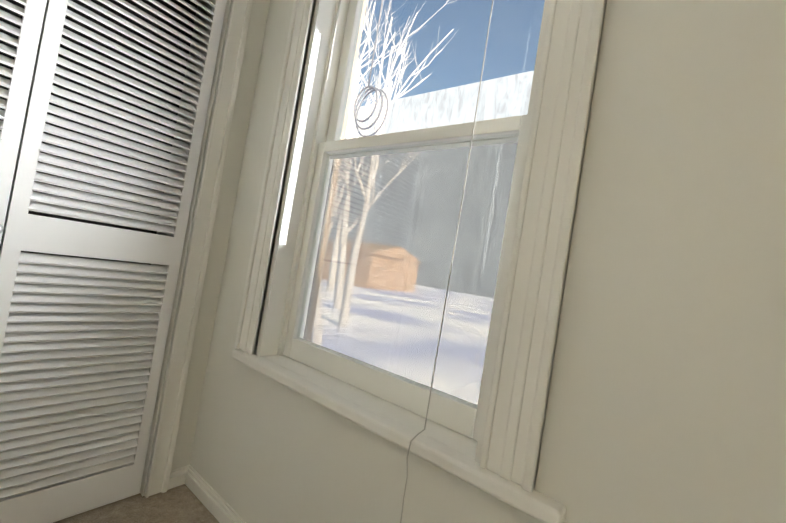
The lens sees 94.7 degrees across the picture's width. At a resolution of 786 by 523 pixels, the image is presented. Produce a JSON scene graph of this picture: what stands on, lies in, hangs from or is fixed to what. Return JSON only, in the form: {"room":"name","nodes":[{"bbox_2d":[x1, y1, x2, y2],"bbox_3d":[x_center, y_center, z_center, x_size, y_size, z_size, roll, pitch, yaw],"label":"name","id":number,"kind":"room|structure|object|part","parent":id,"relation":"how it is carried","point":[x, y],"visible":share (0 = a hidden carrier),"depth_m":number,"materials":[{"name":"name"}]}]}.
{"room":"bedroom","nodes":[
{"label":"bedroom","id":0,"kind":"room"},
{"bbox_2d":[53,484,218,522],"bbox_3d":[-0.260,1.015,-0.768,5.450,0.120,3.270,8,-2,38],"label":"floor","id":1,"kind":"structure","parent":0,"point":[181,504],"depth_m":1.32,"materials":[{"name":"carpet"}]},
{"bbox_2d":[151,0,208,265],"bbox_3d":[-1.538,-0.591,1.234,0.650,2.750,1.613,8,-2,38],"label":"wall","id":2,"kind":"structure","parent":0,"point":[202,10],"depth_m":1.75,"materials":[{"name":"paint"}]},
{"bbox_2d":[0,0,197,264],"bbox_3d":[-1.318,-0.205,1.225,0.010,2.018,0.933,8,-2,38],"label":"closet interior","id":3,"kind":"object","parent":2,"relation":"attached to","point":[154,6],"visible":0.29,"depth_m":1.42,"materials":[{"name":"grey"}]},
{"bbox_2d":[144,0,269,493],"bbox_3d":[-1.582,-0.618,0.475,0.200,2.750,3.270,8,-2,38],"label":"wall","id":4,"kind":"structure","parent":0,"point":[218,247],"depth_m":1.51,"materials":[{"name":"paint"}]},
{"bbox_2d":[0,0,46,243],"bbox_3d":[-1.245,-0.200,0.862,0.034,2.033,0.455,8,-2,38],"label":"closet door","id":5,"kind":"structure","parent":4,"relation":"in","point":[22,63],"depth_m":1.02,"materials":[{"name":"paint"}]},
{"bbox_2d":[0,0,226,522],"bbox_3d":[-0.963,-0.145,1.234,0.034,2.033,0.476,8,-2,38],"label":"closet door","id":6,"kind":"structure","parent":4,"relation":"in","point":[83,341],"depth_m":1.20,"materials":[{"name":"paint"}]},
{"bbox_2d":[167,465,188,489],"bbox_3d":[-1.710,0.716,0.374,0.015,0.070,2.870,8,-2,38],"label":"baseboard","id":7,"kind":"structure","parent":4,"relation":"attached to","point":[177,477],"depth_m":1.47,"materials":[{"name":"paint"}]},
{"bbox_2d":[140,0,252,497],"bbox_3d":[-1.157,-0.187,1.100,0.200,2.068,0.953,8,-2,38],"label":"door frame","id":8,"kind":"structure","parent":4,"relation":"attached to","point":[182,263],"depth_m":1.42,"materials":[{"name":"paint"}]},
{"bbox_2d":[190,0,785,522],"bbox_3d":[1.143,-0.184,0.288,4.800,2.750,0.200,8,-2,38],"label":"wall","id":9,"kind":"structure","parent":0,"point":[666,400],"depth_m":0.66,"materials":[{"name":"paint"}]},
{"bbox_2d":[185,465,245,522],"bbox_3d":[0.865,1.125,0.167,4.400,0.070,0.015,8,-2,38],"label":"baseboard","id":10,"kind":"structure","parent":9,"relation":"attached to","point":[214,502],"depth_m":1.37,"materials":[{"name":"paint"}]},
{"bbox_2d":[232,349,565,522],"bbox_3d":[-0.112,0.414,1.052,1.154,0.034,0.132,8,-2,38],"label":"window sill","id":11,"kind":"structure","parent":9,"relation":"attached to","point":[541,507],"depth_m":0.91,"materials":[{"name":"paint"}]},
{"bbox_2d":[234,0,606,522],"bbox_3d":[-0.083,-0.271,1.185,1.355,2.378,0.269,8,-2,38],"label":"window","id":12,"kind":"structure","parent":9,"relation":"in","point":[459,220],"depth_m":0.98,"materials":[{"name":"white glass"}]},
{"bbox_2d":[277,0,342,355],"bbox_3d":[0.027,-0.408,1.143,0.847,1.643,0.015,8,-2,38],"label":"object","id":13,"kind":"object","parent":12,"relation":"attached to","point":[302,218],"visible":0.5,"depth_m":1.39,"materials":[{"name":"paint"}]},
{"bbox_3d":[-0.020,-0.005,1.154,0.843,0.828,0.035,8,-2,38],"label":"window sash","id":14,"kind":"part","parent":12,"relation":"part of","materials":[{"name":"clear glass"}]},
{"bbox_2d":[303,142,517,404],"bbox_3d":[0.020,0.009,1.208,0.827,0.800,0.002,8,-2,38],"label":"screen","id":15,"kind":"object","parent":12,"relation":"attached to","point":[399,344],"depth_m":1.17,"materials":[{"name":"white"}]},
{"bbox_3d":[-0.018,-0.022,1.155,0.757,0.723,0.004,8,-2,38],"label":"sash glass","id":16,"kind":"part","parent":12,"relation":"part of","materials":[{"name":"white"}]},
{"bbox_3d":[0.132,-0.789,1.209,0.843,0.851,0.035,8,-2,38],"label":"window sash","id":17,"kind":"part","parent":12,"relation":"part of","materials":[{"name":"clear glass"}]},
{"bbox_3d":[0.131,-0.784,1.209,0.757,0.771,0.004,8,-2,38],"label":"sash glass","id":18,"kind":"part","parent":12,"relation":"part of","materials":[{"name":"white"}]},
{"label":"outside","id":19,"kind":"structure","parent":0,"visible":0},
{"bbox_3d":[9.241,3.918,31.445,100.000,0.200,59.780,8,-2,38],"label":"ground","id":20,"kind":"structure","parent":19,"visible":0},
{"bbox_2d":[341,0,366,139],"bbox_3d":[-0.654,-0.893,3.521,0.180,4.650,0.180,8,-2,38],"label":"post","id":21,"kind":"object","parent":20,"relation":"on","point":[353,71],"depth_m":3.55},
{"bbox_2d":[353,0,388,136],"bbox_3d":[-0.103,-2.164,3.483,0.416,1.968,0.058,8,-2,38],"label":"cable","id":22,"kind":"object","parent":21,"relation":"hanging from","point":[373,111],"depth_m":3.49,"materials":[{"name":"grey plastic"}]},
{"bbox_2d":[351,13,381,136],"bbox_3d":[-2.635,-4.991,12.652,4.980,12.624,4.869,8,-2,38],"label":"tree","id":23,"kind":"object","parent":20,"relation":"on","point":[363,115],"depth_m":11.72,"materials":[{"name":"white plant"}]},
{"bbox_2d":[344,0,394,138],"bbox_3d":[-1.308,-5.366,13.494,4.768,13.859,5.371,8,-2,38],"label":"tree","id":24,"kind":"object","parent":20,"relation":"on","point":[357,74],"depth_m":12.74,"materials":[{"name":"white plant"}]},
{"bbox_2d":[350,11,417,136],"bbox_3d":[-2.362,-3.544,10.672,5.335,9.778,4.306,8,-2,38],"label":"tree","id":25,"kind":"object","parent":20,"relation":"on","point":[367,132],"depth_m":9.89,"materials":[{"name":"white plant"}]},
{"bbox_2d":[348,54,430,133],"bbox_3d":[-3.171,-5.914,19.420,9.651,14.648,7.612,8,-2,38],"label":"tree","id":26,"kind":"object","parent":20,"relation":"on","point":[384,124],"depth_m":18.39,"materials":[{"name":"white plant"}]},
{"bbox_2d":[345,0,457,138],"bbox_3d":[-0.322,-2.619,8.712,3.820,8.476,3.028,8,-2,38],"label":"tree","id":27,"kind":"object","parent":20,"relation":"on","point":[385,89],"depth_m":8.66,"materials":[{"name":"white plant"}]},
{"bbox_2d":[346,71,533,137],"bbox_3d":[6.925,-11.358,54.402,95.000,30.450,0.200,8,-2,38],"label":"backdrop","id":28,"kind":"object","parent":20,"relation":"on","point":[406,125],"depth_m":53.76,"materials":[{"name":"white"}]}
]}

